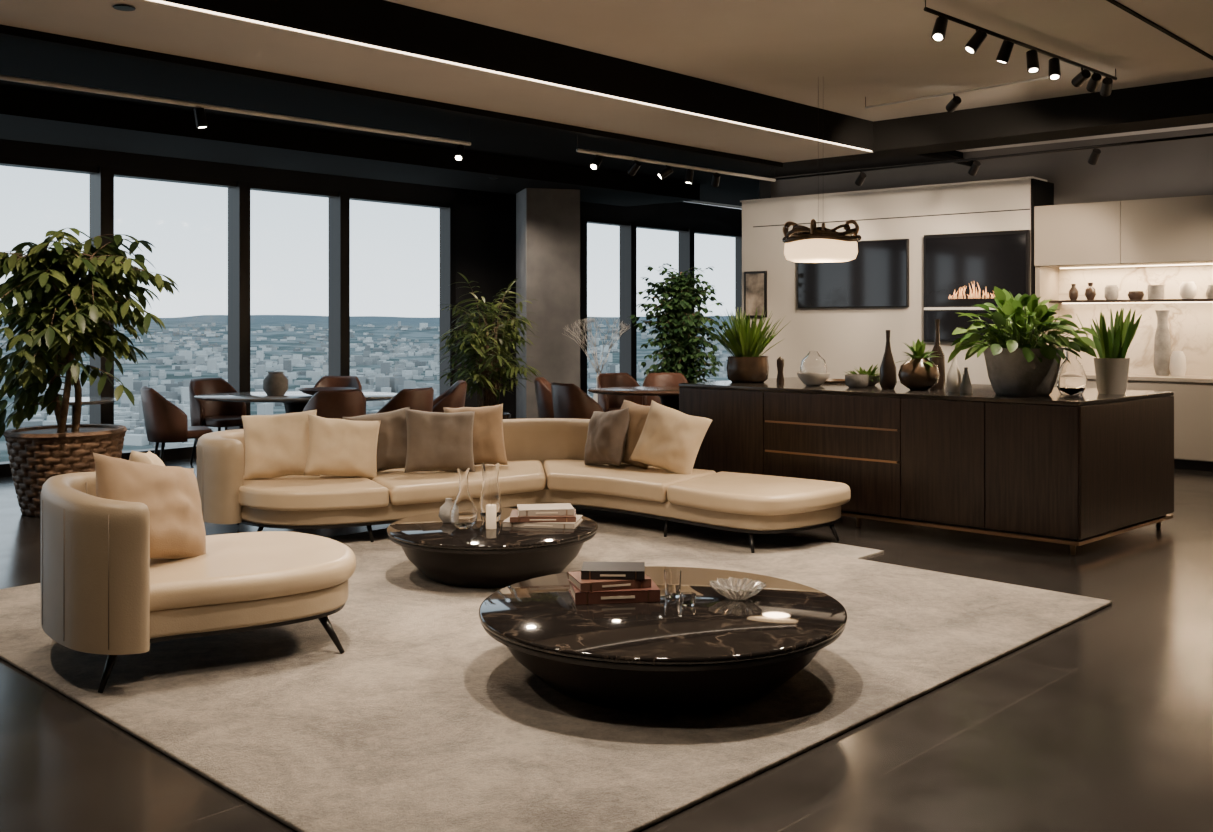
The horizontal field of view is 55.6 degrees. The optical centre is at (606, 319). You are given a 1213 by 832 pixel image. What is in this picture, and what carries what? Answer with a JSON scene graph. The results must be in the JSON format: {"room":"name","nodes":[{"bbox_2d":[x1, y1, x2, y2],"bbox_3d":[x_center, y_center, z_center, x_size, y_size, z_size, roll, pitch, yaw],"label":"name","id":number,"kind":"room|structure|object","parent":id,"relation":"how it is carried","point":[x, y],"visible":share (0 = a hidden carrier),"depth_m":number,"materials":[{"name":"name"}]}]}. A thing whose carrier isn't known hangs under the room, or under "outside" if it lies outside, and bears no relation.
{"room":"living room","nodes":[
{"label":"living room","id":0,"kind":"room"},
{"bbox_2d":[0,37,892,205],"bbox_3d":[-2.020,-1.960,10.864,5.320,0.080,24.500,0,0,43],"label":"ceiling","id":1,"kind":"structure","parent":0,"point":[18,58],"depth_m":10.80,"materials":[{"name":"black"}]},
{"bbox_2d":[0,87,699,206],"bbox_3d":[-5.483,-1.810,9.984,1.401,0.220,18.500,0,0,43],"label":"bulkhead","id":2,"kind":"object","parent":1,"relation":"attached to","point":[27,116],"visible":1,"depth_m":11.86,"materials":[{"name":"black"}]},
{"bbox_2d":[439,188,581,418],"bbox_3d":[-1.315,-0.250,16.506,0.250,3.500,2.640,0,0,40],"label":"wall","id":3,"kind":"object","parent":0,"point":[485,236],"depth_m":15.89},
{"bbox_2d":[0,457,1212,831],"bbox_3d":[0.650,1.550,8.350,22.500,0.100,26.500,0,0,0],"label":"floor","id":4,"kind":"structure","parent":0,"point":[1101,722],"depth_m":4.11,"materials":[{"name":"tile"}]},
{"bbox_2d":[0,228,179,516],"bbox_3d":[-4.202,0.405,9.072,1.668,2.191,1.559,0,0,0],"label":"potted tree","id":5,"kind":"object","parent":4,"relation":"on","point":[66,306],"visible":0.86,"depth_m":8.81,"materials":[{"name":"green plant"}]},
{"bbox_2d":[5,433,125,516],"bbox_3d":[-4.250,1.190,9.050,0.865,0.620,0.865,0,0,0],"label":"woven basket","id":6,"kind":"object","parent":5,"relation":"attached to","point":[34,458],"depth_m":8.71,"materials":[{"name":"wicker"}]},
{"bbox_2d":[140,386,212,460],"bbox_3d":[-4.036,1.061,10.780,0.624,0.882,0.571,0,0,-29],"label":"dining chair","id":7,"kind":"object","parent":4,"relation":"on","point":[165,422],"visible":0.79,"depth_m":10.51,"materials":[{"name":"brown leather"}]},
{"bbox_2d":[189,378,245,463],"bbox_3d":[-4.054,1.061,12.073,0.624,0.882,0.571,0,0,34],"label":"dining chair","id":8,"kind":"object","parent":4,"relation":"on","point":[219,414],"visible":0.68,"depth_m":12.18,"materials":[{"name":"brown leather"}]},
{"bbox_2d":[194,391,396,413],"bbox_3d":[-3.000,1.120,11.350,2.100,0.760,1.160,0,0,0],"label":"dining table","id":9,"kind":"object","parent":4,"relation":"on","point":[294,401],"visible":0.34,"depth_m":11.12,"materials":[{"name":"stone"}]},
{"bbox_2d":[263,371,287,395],"bbox_3d":[-3.250,0.624,11.300,0.240,0.230,0.240,0,0,0],"label":"stone vase","id":10,"kind":"object","parent":9,"relation":"on","point":[275,383],"visible":1,"depth_m":11.21,"materials":[{"name":"stone"}]},
{"bbox_2d":[302,389,365,418],"bbox_3d":[-2.480,1.061,10.414,0.571,0.882,0.624,0,0,-29],"label":"dining chair","id":11,"kind":"object","parent":4,"relation":"on","point":[333,404],"visible":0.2,"depth_m":10.14,"materials":[{"name":"brown leather"}]},
{"bbox_2d":[314,376,361,390],"bbox_3d":[-2.948,1.061,12.441,0.571,0.882,0.624,0,0,3],"label":"dining chair","id":12,"kind":"object","parent":4,"relation":"on","point":[325,381],"visible":0.06,"depth_m":12.69,"materials":[{"name":"brown leather"}]},
{"bbox_2d":[377,387,433,412],"bbox_3d":[-1.916,1.061,10.627,0.624,0.882,0.571,0,0,34],"label":"dining chair","id":13,"kind":"object","parent":4,"relation":"on","point":[421,399],"visible":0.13,"depth_m":10.37,"materials":[{"name":"brown leather"}]},
{"bbox_2d":[432,380,466,412],"bbox_3d":[-1.720,1.061,11.608,0.624,0.882,0.571,0,0,-11],"label":"dining chair","id":14,"kind":"object","parent":4,"relation":"on","point":[454,396],"visible":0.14,"depth_m":11.42,"materials":[{"name":"brown leather"}]},
{"bbox_2d":[432,272,541,418],"bbox_3d":[-1.327,0.491,12.897,1.228,2.017,1.348,0,0,0],"label":"potted palm","id":15,"kind":"object","parent":4,"relation":"on","point":[486,375],"visible":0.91,"depth_m":12.75,"materials":[{"name":"plant"}]},
{"bbox_2d":[534,377,553,417],"bbox_3d":[-0.461,1.061,12.302,0.624,0.882,0.571,0,0,2],"label":"dining chair","id":16,"kind":"object","parent":4,"relation":"on","point":[543,390],"visible":0.28,"depth_m":12.08,"materials":[{"name":"brown leather"}]},
{"bbox_2d":[516,188,579,418],"bbox_3d":[-0.780,-0.250,15.250,0.720,3.500,0.720,0,0,-15],"label":"column","id":17,"kind":"structure","parent":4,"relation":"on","point":[547,220],"depth_m":14.91,"materials":[{"name":"grey paint"}]},
{"bbox_2d":[0,512,1111,831],"bbox_3d":[-0.483,1.489,6.039,6.300,0.018,6.360,0,0,0],"label":"area rug","id":18,"kind":"object","parent":4,"relation":"on","point":[425,721],"visible":0.56,"depth_m":4.54,"materials":[{"name":"carpet"}]},
{"bbox_2d":[41,450,355,692],"bbox_3d":[-1.844,1.025,5.249,1.330,0.918,1.238,0,0,-33],"label":"lounge armchair","id":19,"kind":"object","parent":18,"relation":"on","point":[129,563],"visible":1,"depth_m":4.81,"materials":[{"name":"beige leather"}]},
{"bbox_2d":[129,450,164,465],"bbox_3d":[-2.165,0.842,5.485,0.200,0.460,0.440,-14,-3,-13],"label":"pillow","id":20,"kind":"object","parent":19,"relation":"on","point":[149,458],"depth_m":5.33,"materials":[{"name":"beige fabric"}]},
{"bbox_2d":[93,453,205,559],"bbox_3d":[-2.018,0.846,5.106,0.228,0.470,0.600,-23,-21,18],"label":"pillow","id":21,"kind":"object","parent":19,"relation":"on","point":[171,495],"depth_m":5.05,"materials":[{"name":"beige fabric"}]},
{"bbox_2d":[150,531,355,610],"bbox_3d":[-1.781,1.127,5.258,1.215,0.115,1.066,0,0,-33],"label":"seat cushion","id":22,"kind":"object","parent":19,"relation":"on","point":[247,569],"depth_m":4.98,"materials":[{"name":"beige leather"}]},
{"bbox_2d":[387,508,597,587],"bbox_3d":[-0.660,1.337,6.700,1.220,0.285,1.220,0,0,0],"label":"coffee table","id":23,"kind":"object","parent":18,"relation":"on","point":[477,556],"visible":0.72,"depth_m":6.29,"materials":[{"name":"stone"}]},
{"bbox_2d":[450,468,477,528],"bbox_3d":[-0.820,1.023,6.600,0.160,0.340,0.160,0,0,0],"label":"vase","id":24,"kind":"object","parent":23,"relation":"on","point":[463,512],"visible":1,"depth_m":6.56,"materials":[{"name":"clear"}]},
{"bbox_2d":[480,462,500,521],"bbox_3d":[-0.690,1.023,6.840,0.130,0.340,0.130,0,0,0],"label":"glass hurricane vase","id":25,"kind":"object","parent":23,"relation":"on","point":[490,492],"visible":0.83,"depth_m":6.80,"materials":[{"name":"clear"}]},
{"bbox_2d":[502,503,582,528],"bbox_3d":[-0.370,1.145,6.740,0.458,0.097,0.356,0,0,0],"label":"book stack","id":26,"kind":"object","parent":23,"relation":"on","point":[557,515],"visible":1,"depth_m":6.62,"materials":[{"name":"white paper"}]},
{"bbox_2d":[510,509,575,517],"bbox_3d":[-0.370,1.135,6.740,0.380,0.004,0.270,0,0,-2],"label":"book","id":27,"kind":"object","parent":26,"relation":"on","point":[514,513],"depth_m":6.64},
{"bbox_2d":[503,515,582,523],"bbox_3d":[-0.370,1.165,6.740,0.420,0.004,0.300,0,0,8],"label":"book","id":28,"kind":"object","parent":26,"relation":"on","point":[535,520],"depth_m":6.61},
{"bbox_2d":[517,503,573,510],"bbox_3d":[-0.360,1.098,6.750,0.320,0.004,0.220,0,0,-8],"label":"book","id":29,"kind":"object","parent":26,"relation":"on","point":[557,506],"depth_m":6.72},
{"bbox_2d":[513,519,582,528],"bbox_3d":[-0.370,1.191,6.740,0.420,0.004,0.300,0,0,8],"label":"book","id":30,"kind":"object","parent":26,"relation":"on","point":[554,525],"depth_m":6.59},
{"bbox_2d":[197,400,850,552],"bbox_3d":[-0.606,1.043,8.367,4.533,0.886,2.180,0,0,0],"label":"sectional sofa","id":31,"kind":"object","parent":18,"relation":"on","point":[298,470],"visible":0.99,"depth_m":8.08,"materials":[{"name":"beige leather"}]},
{"bbox_2d":[242,410,319,479],"bbox_3d":[-2.300,0.887,8.119,0.520,0.481,0.219,-4,-17,-11],"label":"pillow","id":32,"kind":"object","parent":31,"relation":"on","point":[279,446],"depth_m":8.04,"materials":[{"name":"beige fabric"}]},
{"bbox_2d":[239,475,388,510],"bbox_3d":[-2.115,1.180,7.955,0.949,0.130,1.147,0,0,-26],"label":"seat cushion","id":33,"kind":"object","parent":31,"relation":"on","point":[266,492],"depth_m":7.60,"materials":[{"name":"beige leather"}]},
{"bbox_2d":[303,414,380,479],"bbox_3d":[-1.872,0.905,8.165,0.520,0.444,0.211,7,-21,-22],"label":"pillow","id":34,"kind":"object","parent":31,"relation":"on","point":[342,448],"depth_m":8.09,"materials":[{"name":"beige fabric"}]},
{"bbox_2d":[342,407,409,471],"bbox_3d":[-1.660,0.897,8.462,0.500,0.466,0.210,-7,-16,-16],"label":"pillow","id":35,"kind":"object","parent":31,"relation":"on","point":[392,435],"depth_m":8.41,"materials":[{"name":"beige fabric"}]},
{"bbox_2d":[404,409,474,472],"bbox_3d":[-1.220,0.890,8.441,0.520,0.470,0.220,3,-19,-17],"label":"pillow","id":36,"kind":"object","parent":31,"relation":"on","point":[434,442],"depth_m":8.37,"materials":[{"name":"beige fabric"}]},
{"bbox_2d":[372,460,545,504],"bbox_3d":[-1.004,1.180,8.492,1.496,0.130,1.129,0,0,-26],"label":"seat cushion","id":37,"kind":"object","parent":31,"relation":"on","point":[516,478],"depth_m":8.14,"materials":[{"name":"beige leather"}]},
{"bbox_2d":[443,404,507,464],"bbox_3d":[-1.000,0.886,8.781,0.460,0.480,0.223,-3,-17,-11],"label":"pillow","id":38,"kind":"object","parent":31,"relation":"on","point":[488,436],"depth_m":8.73,"materials":[{"name":"beige fabric"}]},
{"bbox_2d":[584,407,629,464],"bbox_3d":[0.002,0.901,8.801,0.216,0.450,0.420,22,-22,-36],"label":"pillow","id":39,"kind":"object","parent":31,"relation":"on","point":[608,435],"depth_m":8.69,"materials":[{"name":"brown fabric"}]},
{"bbox_2d":[543,459,715,501],"bbox_3d":[-0.003,1.180,8.595,1.552,0.130,0.864,0,0,35],"label":"seat cushion","id":40,"kind":"object","parent":31,"relation":"on","point":[626,481],"depth_m":8.28,"materials":[{"name":"beige leather"}]},
{"bbox_2d":[620,400,649,468],"bbox_3d":[0.220,0.873,8.800,0.420,0.505,0.208,7,-14,43],"label":"pillow","id":41,"kind":"object","parent":31,"relation":"on","point":[638,414],"depth_m":8.71,"materials":[{"name":"beige fabric"}]},
{"bbox_2d":[629,400,711,473],"bbox_3d":[0.471,0.886,8.482,0.520,0.481,0.211,16,-10,30],"label":"pillow","id":42,"kind":"object","parent":31,"relation":"on","point":[669,440],"depth_m":8.40,"materials":[{"name":"beige fabric"}]},
{"bbox_2d":[667,471,850,515],"bbox_3d":[1.003,1.180,7.822,1.101,0.130,0.980,0,0,37],"label":"seat cushion","id":43,"kind":"object","parent":31,"relation":"on","point":[722,493],"depth_m":7.57,"materials":[{"name":"beige leather"}]},
{"bbox_2d":[478,566,847,712],"bbox_3d":[0.230,1.334,4.800,1.520,0.290,1.520,0,0,0],"label":"coffee table","id":44,"kind":"object","parent":18,"relation":"on","point":[717,652],"visible":0.93,"depth_m":4.35,"materials":[{"name":"stone"}]},
{"bbox_2d":[567,562,659,604],"bbox_3d":[0.028,1.127,4.955,0.397,0.123,0.317,0,0,0],"label":"book stack","id":45,"kind":"object","parent":44,"relation":"on","point":[596,582],"visible":1,"depth_m":4.86,"materials":[{"name":"brown paper"}]},
{"bbox_2d":[567,579,648,590],"bbox_3d":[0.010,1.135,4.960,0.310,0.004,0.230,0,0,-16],"label":"book","id":46,"kind":"object","parent":45,"relation":"on","point":[575,585],"depth_m":4.86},
{"bbox_2d":[567,571,650,582],"bbox_3d":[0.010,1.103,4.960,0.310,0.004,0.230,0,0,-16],"label":"book","id":47,"kind":"object","parent":45,"relation":"on","point":[576,577],"depth_m":4.88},
{"bbox_2d":[581,562,644,571],"bbox_3d":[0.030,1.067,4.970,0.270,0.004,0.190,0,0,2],"label":"book","id":48,"kind":"object","parent":45,"relation":"on","point":[587,566],"depth_m":4.95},
{"bbox_2d":[569,589,659,604],"bbox_3d":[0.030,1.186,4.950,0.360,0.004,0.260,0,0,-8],"label":"book","id":49,"kind":"object","parent":45,"relation":"on","point":[656,598],"depth_m":4.82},
{"bbox_2d":[570,576,659,593],"bbox_3d":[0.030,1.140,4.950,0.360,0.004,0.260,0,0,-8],"label":"book","id":50,"kind":"object","parent":45,"relation":"on","point":[644,587],"depth_m":4.84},
{"bbox_2d":[664,569,681,597],"bbox_3d":[0.285,1.133,4.950,0.076,0.110,0.076,0,0,0],"label":"drinking glass","id":51,"kind":"object","parent":44,"relation":"on","point":[672,577],"visible":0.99,"depth_m":4.92,"materials":[{"name":"clear"}]},
{"bbox_2d":[709,577,766,599],"bbox_3d":[0.560,1.157,4.920,0.250,0.061,0.250,0,0,0],"label":"glass bowl","id":52,"kind":"object","parent":44,"relation":"on","point":[733,588],"visible":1,"depth_m":4.96,"materials":[{"name":"white"}]},
{"bbox_2d":[551,382,603,418],"bbox_3d":[-0.234,1.061,11.476,0.624,0.882,0.571,0,0,-35],"label":"dining chair","id":53,"kind":"object","parent":4,"relation":"on","point":[569,401],"visible":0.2,"depth_m":11.20,"materials":[{"name":"brown leather"}]},
{"bbox_2d":[563,317,629,402],"bbox_3d":[-0.129,0.725,14.220,0.852,1.550,0.659,0,0,0],"label":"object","id":54,"kind":"object","parent":4,"relation":"on","point":[595,397],"visible":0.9,"depth_m":14.16,"materials":[{"name":"white ceramic"}]},
{"bbox_2d":[597,373,647,411],"bbox_3d":[0.199,1.061,13.185,0.571,0.882,0.624,0,0,-30],"label":"dining chair","id":55,"kind":"object","parent":4,"relation":"on","point":[608,403],"visible":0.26,"depth_m":13.39,"materials":[{"name":"brown leather"}]},
{"bbox_2d":[588,387,678,410],"bbox_3d":[0.750,1.120,12.250,1.900,0.760,1.100,0,0,0],"label":"dining table","id":56,"kind":"object","parent":4,"relation":"on","point":[669,396],"visible":0.33,"depth_m":12.10,"materials":[{"name":"brown wood"}]},
{"bbox_2d":[642,373,687,405],"bbox_3d":[0.698,1.061,13.241,0.571,0.882,0.624,0,0,-3],"label":"dining chair","id":57,"kind":"object","parent":4,"relation":"on","point":[652,379],"visible":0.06,"depth_m":13.47,"materials":[{"name":"brown leather"}]},
{"bbox_2d":[627,263,727,382],"bbox_3d":[0.902,0.403,14.335,1.285,2.194,1.268,0,0,0],"label":"ficus tree","id":58,"kind":"object","parent":4,"relation":"on","point":[680,329],"visible":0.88,"depth_m":14.18,"materials":[{"name":"green plant"}]},
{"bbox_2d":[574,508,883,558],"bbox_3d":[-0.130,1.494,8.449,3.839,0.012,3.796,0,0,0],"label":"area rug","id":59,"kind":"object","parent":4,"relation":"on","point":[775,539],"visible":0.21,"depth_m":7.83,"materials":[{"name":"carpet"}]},
{"bbox_2d":[679,377,1173,554],"bbox_3d":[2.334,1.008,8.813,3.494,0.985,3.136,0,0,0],"label":"kitchen island","id":60,"kind":"object","parent":4,"relation":"on","point":[1091,466],"visible":0.83,"depth_m":7.90,"materials":[{"name":"brown wood"}]},
{"bbox_2d":[679,377,1173,405],"bbox_3d":[2.334,0.529,8.813,3.336,0.028,1.503,0,0,41],"label":"island countertop","id":61,"kind":"structure","parent":60,"relation":"on","point":[981,392],"depth_m":8.18,"materials":[{"name":"stone"}]},
{"bbox_2d":[699,307,785,382],"bbox_3d":[1.140,0.197,9.518,0.774,0.636,0.778,0,0,0],"label":"aloe","id":62,"kind":"object","parent":61,"relation":"on","point":[745,342],"visible":1,"depth_m":9.37,"materials":[{"name":"green plant"}]},
{"bbox_2d":[797,351,829,385],"bbox_3d":[1.620,0.380,9.004,0.250,0.270,0.250,0,0,0],"label":"vase","id":63,"kind":"object","parent":61,"relation":"on","point":[813,368],"visible":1,"depth_m":8.92,"materials":[{"name":"clear glass"}]},
{"bbox_2d":[879,330,896,388],"bbox_3d":[2.101,0.295,8.581,0.130,0.440,0.130,0,0,0],"label":"bottle","id":64,"kind":"object","parent":61,"relation":"on","point":[888,374],"visible":1,"depth_m":8.54,"materials":[{"name":"ceramic"}]},
{"bbox_2d":[895,339,939,390],"bbox_3d":[2.295,0.326,8.435,0.346,0.378,0.328,0,0,0],"label":"bronze vase","id":65,"kind":"object","parent":61,"relation":"on","point":[918,373],"visible":1,"depth_m":8.36,"materials":[{"name":"ceramic"}]},
{"bbox_2d":[929,319,945,388],"bbox_3d":[2.485,0.255,8.640,0.120,0.520,0.120,0,0,0],"label":"bottle","id":66,"kind":"object","parent":61,"relation":"on","point":[939,361],"visible":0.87,"depth_m":8.60,"materials":[{"name":"ceramic"}]},
{"bbox_2d":[948,286,1098,395],"bbox_3d":[2.894,0.142,7.916,1.011,0.745,1.023,0,0,0],"label":"potted plant","id":67,"kind":"object","parent":61,"relation":"on","point":[1013,369],"visible":1,"depth_m":7.78,"materials":[{"name":"green plant"}]},
{"bbox_2d":[1056,347,1086,394],"bbox_3d":[3.221,0.350,7.966,0.200,0.330,0.200,0,0,0],"label":"glass bottle vase","id":68,"kind":"object","parent":61,"relation":"on","point":[1072,378],"visible":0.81,"depth_m":7.90,"materials":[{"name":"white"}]},
{"bbox_2d":[1076,308,1141,393],"bbox_3d":[3.518,0.212,8.070,0.390,0.606,0.362,0,0,0],"label":"potted snake plant","id":69,"kind":"object","parent":61,"relation":"on","point":[1112,345],"visible":0.98,"depth_m":7.98,"materials":[{"name":"green plant"}]},
{"bbox_2d":[1034,195,1212,471],"bbox_3d":[7.158,0.133,10.695,6.150,2.735,0.670,0,0,41],"label":"tall cabinet","id":70,"kind":"object","parent":4,"relation":"on","point":[1130,245],"visible":0.48,"depth_m":12.01,"materials":[{"name":"white wood"}]},
{"bbox_2d":[1049,299,1212,302],"bbox_3d":[7.266,-0.203,10.780,6.100,0.025,0.300,0,0,41],"label":"floating shelf","id":71,"kind":"object","parent":70,"relation":"attached to","point":[1053,300],"depth_m":12.17,"materials":[{"name":"white wood"}]},
{"bbox_2d":[1085,372,1212,382],"bbox_3d":[7.158,0.600,10.695,6.150,0.040,0.670,0,0,41],"label":"countertop","id":72,"kind":"structure","parent":70,"relation":"on","point":[1137,377],"depth_m":11.65,"materials":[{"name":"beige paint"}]},
{"bbox_2d":[1153,310,1170,375],"bbox_3d":[5.793,0.239,11.983,0.170,0.680,0.170,0,0,0],"label":"vase","id":73,"kind":"object","parent":72,"relation":"on","point":[1162,340],"visible":0.94,"depth_m":11.93,"materials":[{"name":"beige ceramic"}]},
{"bbox_2d":[1169,351,1186,376],"bbox_3d":[5.868,0.449,11.810,0.160,0.260,0.160,0,0,0],"label":"vase","id":74,"kind":"object","parent":72,"relation":"on","point":[1177,366],"visible":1,"depth_m":11.75,"materials":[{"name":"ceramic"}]},
{"bbox_2d":[727,356,768,382],"bbox_3d":[1.168,0.407,9.507,0.350,0.215,0.350,0,0,0],"label":"pot","id":75,"kind":"object","parent":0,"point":[740,369],"depth_m":9.37,"materials":[{"name":"ceramic"}]},
{"bbox_2d":[386,0,1212,208],"bbox_3d":[0.650,-1.980,8.350,22.500,0.340,26.500,0,0,0],"label":"ceiling","id":76,"kind":"structure","parent":0,"point":[831,55],"depth_m":8.23,"materials":[{"name":"beige"}]},
{"bbox_2d":[0,74,470,160],"bbox_3d":[-3.320,-1.715,8.275,4.186,0.570,4.375,0,0,0],"label":"track light","id":77,"kind":"object","parent":76,"relation":"hanging from","point":[199,112],"visible":0.98,"depth_m":8.61,"materials":[{"name":"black metal"}]},
{"bbox_2d":[0,24,782,167],"bbox_3d":[-3.414,-1.820,6.700,0.106,0.360,15.500,0,0,43],"label":"beam lip","id":78,"kind":"object","parent":76,"relation":"attached to","point":[10,32],"visible":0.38,"depth_m":8.22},
{"bbox_2d":[161,0,873,151],"bbox_3d":[-2.974,-1.850,6.292,1.100,0.300,15.500,0,0,43],"label":"trim","id":79,"kind":"structure","parent":76,"relation":"attached to","point":[381,23],"depth_m":8.13,"materials":[{"name":"black"}]},
{"bbox_2d":[0,0,872,162],"bbox_3d":[-2.978,-1.695,6.296,1.089,0.010,15.500,0,0,43],"label":"soffit underside","id":80,"kind":"structure","parent":79,"relation":"attached to","point":[152,26],"depth_m":7.76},
{"bbox_2d":[149,0,871,151],"bbox_3d":[-2.590,-1.698,5.902,0.013,0.009,15.450,0,0,43],"label":"led light line","id":81,"kind":"object","parent":80,"relation":"attached to","point":[159,1],"visible":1,"depth_m":7.62,"materials":[{"name":"beige"}]},
{"bbox_2d":[576,135,775,186],"bbox_3d":[0.815,-1.706,11.850,2.196,0.587,2.325,0,0,0],"label":"track light","id":82,"kind":"object","parent":76,"relation":"hanging from","point":[597,160],"visible":0.97,"depth_m":11.59,"materials":[{"name":"black metal"}]},
{"bbox_2d":[782,219,860,262],"bbox_3d":[1.764,-1.238,9.460,0.651,1.525,0.489,0,0,20],"label":"pendant lamp","id":83,"kind":"object","parent":76,"relation":"hanging from","point":[803,244],"visible":1,"depth_m":9.28,"materials":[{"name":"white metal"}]},
{"bbox_2d":[784,239,857,262],"bbox_3d":[1.760,-0.583,9.450,0.600,0.215,0.450,0,0,20],"label":"diffuser","id":84,"kind":"object","parent":83,"relation":"attached to","point":[795,250],"depth_m":9.27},
{"bbox_2d":[865,76,1048,111],"bbox_3d":[2.910,-1.874,9.635,1.195,0.251,1.343,0,0,0],"label":"track light","id":85,"kind":"object","parent":76,"relation":"hanging from","point":[955,101],"visible":0.9,"depth_m":9.60,"materials":[{"name":"black metal"}]},
{"bbox_2d":[775,133,1212,185],"bbox_3d":[4.050,-1.725,11.250,4.319,0.551,4.120,0,0,0],"label":"track light","id":86,"kind":"object","parent":76,"relation":"hanging from","point":[1093,159],"visible":0.94,"depth_m":11.40,"materials":[{"name":"black metal"}]},
{"bbox_2d":[787,77,1212,165],"bbox_3d":[4.879,-1.850,9.906,7.700,0.300,0.521,0,0,43],"label":"cross beam","id":87,"kind":"structure","parent":76,"relation":"attached to","point":[1186,102],"depth_m":10.47,"materials":[{"name":"black"}]},
{"bbox_2d":[924,0,1116,96],"bbox_3d":[3.010,-1.874,8.125,2.100,0.251,2.070,0,0,0],"label":"track light","id":88,"kind":"object","parent":76,"relation":"hanging from","point":[940,26],"visible":1,"depth_m":8.09,"materials":[{"name":"black metal"}]},
{"bbox_2d":[1106,0,1212,59],"bbox_3d":[2.050,-1.995,5.996,0.030,0.010,8.900,0,0,43],"label":"groove","id":89,"kind":"object","parent":76,"relation":"in","point":[1114,2],"depth_m":7.84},
{"bbox_2d":[797,373,829,385],"bbox_3d":[1.620,0.465,9.004,0.250,0.100,0.250,0,0,0],"label":"bowl","id":90,"kind":"object","parent":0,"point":[809,379],"depth_m":8.92,"materials":[{"name":"ceramic"}]},
{"bbox_2d":[740,176,1046,384],"bbox_3d":[3.300,-0.030,13.887,3.840,3.060,0.515,0,0,41],"label":"wall","id":91,"kind":"structure","parent":0,"point":[847,339],"depth_m":13.82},
{"bbox_2d":[744,271,766,317],"bbox_3d":[1.924,-0.330,14.852,0.340,0.600,0.034,0,0,41],"label":"picture frame","id":92,"kind":"object","parent":91,"relation":"attached to","point":[755,282],"visible":0.8,"depth_m":14.83,"materials":[{"name":"wood"}]},
{"bbox_2d":[798,239,908,307],"bbox_3d":[2.966,-0.550,13.916,1.490,0.800,0.053,0,0,41],"label":"television","id":93,"kind":"object","parent":91,"relation":"attached to","point":[878,276],"depth_m":13.79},
{"bbox_2d":[924,230,1030,342],"bbox_3d":[4.126,-0.365,12.873,1.220,1.230,0.085,0,0,41],"label":"fireplace","id":94,"kind":"object","parent":91,"relation":"in","point":[962,271],"depth_m":12.90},
{"bbox_2d":[1031,178,1053,343],"bbox_3d":[4.834,-0.020,12.747,0.030,3.040,0.600,0,0,41],"label":"panel edge","id":95,"kind":"object","parent":91,"relation":"attached to","point":[1042,192],"visible":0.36,"depth_m":12.57,"materials":[{"name":"black"}]},
{"bbox_2d":[868,151,962,165],"bbox_3d":[5.041,-1.960,15.226,0.900,0.080,8.500,0,0,43],"label":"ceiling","id":96,"kind":"structure","parent":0,"point":[911,159],"depth_m":13.76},
{"bbox_2d":[771,127,1212,204],"bbox_3d":[1.747,-0.250,8.617,15.529,3.500,20.401,0,0,41],"label":"wall","id":97,"kind":"structure","parent":0,"point":[1184,167],"depth_m":12.79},
{"bbox_2d":[0,157,98,173],"bbox_3d":[-5.762,-1.530,11.184,0.180,0.060,1.730,0,0,40],"label":"window","id":98,"kind":"structure","parent":97,"relation":"in","point":[11,162],"depth_m":11.38,"materials":[{"name":"black metal"}]},
{"bbox_2d":[89,167,249,429],"bbox_3d":[-4.684,-0.065,12.446,0.240,2.990,1.730,0,0,40],"label":"window","id":99,"kind":"structure","parent":97,"relation":"in","point":[117,172],"depth_m":12.93,"materials":[{"name":"black metal"}]},
{"bbox_2d":[250,183,337,197],"bbox_3d":[-3.733,-1.530,13.587,0.180,0.060,1.380,0,0,40],"label":"window","id":100,"kind":"structure","parent":97,"relation":"in","point":[253,186],"depth_m":13.53,"materials":[{"name":"black metal"}]},
{"bbox_2d":[0,139,741,233],"bbox_3d":[-3.831,-1.780,13.526,0.250,0.440,20.400,0,0,40],"label":"window header","id":101,"kind":"object","parent":97,"relation":"attached to","point":[675,214],"depth_m":13.95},
{"bbox_2d":[328,192,455,394],"bbox_3d":[-2.713,-0.065,14.781,0.240,2.990,1.900,0,0,40],"label":"window","id":102,"kind":"structure","parent":97,"relation":"in","point":[359,197],"depth_m":14.10,"materials":[{"name":"black metal"}]},
{"bbox_2d":[580,217,628,393],"bbox_3d":[-0.065,-0.065,17.917,0.240,2.990,1.270,0,0,40],"label":"window","id":103,"kind":"structure","parent":97,"relation":"in","point":[589,220],"depth_m":17.41,"materials":[{"name":"black metal"}]},
{"bbox_2d":[619,222,694,380],"bbox_3d":[0.854,-0.065,19.006,0.240,2.990,1.720,0,0,40],"label":"window","id":104,"kind":"structure","parent":97,"relation":"in","point":[639,225],"depth_m":18.37,"materials":[{"name":"black metal"}]},
{"bbox_2d":[695,229,741,318],"bbox_3d":[1.925,-0.065,20.281,0.210,2.990,1.750,0,0,40],"label":"window","id":105,"kind":"structure","parent":97,"relation":"in","point":[697,231],"depth_m":20.88,"materials":[{"name":"black metal"}]},
{"bbox_2d":[1059,264,1212,375],"bbox_3d":[7.363,0.000,10.928,6.150,1.160,0.050,0,0,41],"label":"backsplash","id":106,"kind":"structure","parent":97,"relation":"attached to","point":[1190,325],"depth_m":12.29,"materials":[{"name":"white stone"}]},
{"bbox_2d":[983,347,1062,395],"bbox_3d":[2.873,0.352,7.941,0.524,0.325,0.524,0,0,0],"label":"pot","id":107,"kind":"object","parent":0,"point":[1009,374],"depth_m":7.75,"materials":[{"name":"ceramic"}]},
{"label":"outside","id":108,"kind":"structure","parent":0,"visible":0},
{"bbox_2d":[0,315,734,461],"bbox_3d":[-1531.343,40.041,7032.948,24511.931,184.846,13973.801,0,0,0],"label":"city view","id":109,"kind":"structure","parent":108,"point":[256,321],"depth_m":5017.62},
{"bbox_2d":[0,321,733,447],"bbox_3d":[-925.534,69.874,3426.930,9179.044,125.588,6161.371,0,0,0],"label":"city buildings","id":110,"kind":"structure","parent":109,"relation":"on","point":[386,378],"depth_m":2743.40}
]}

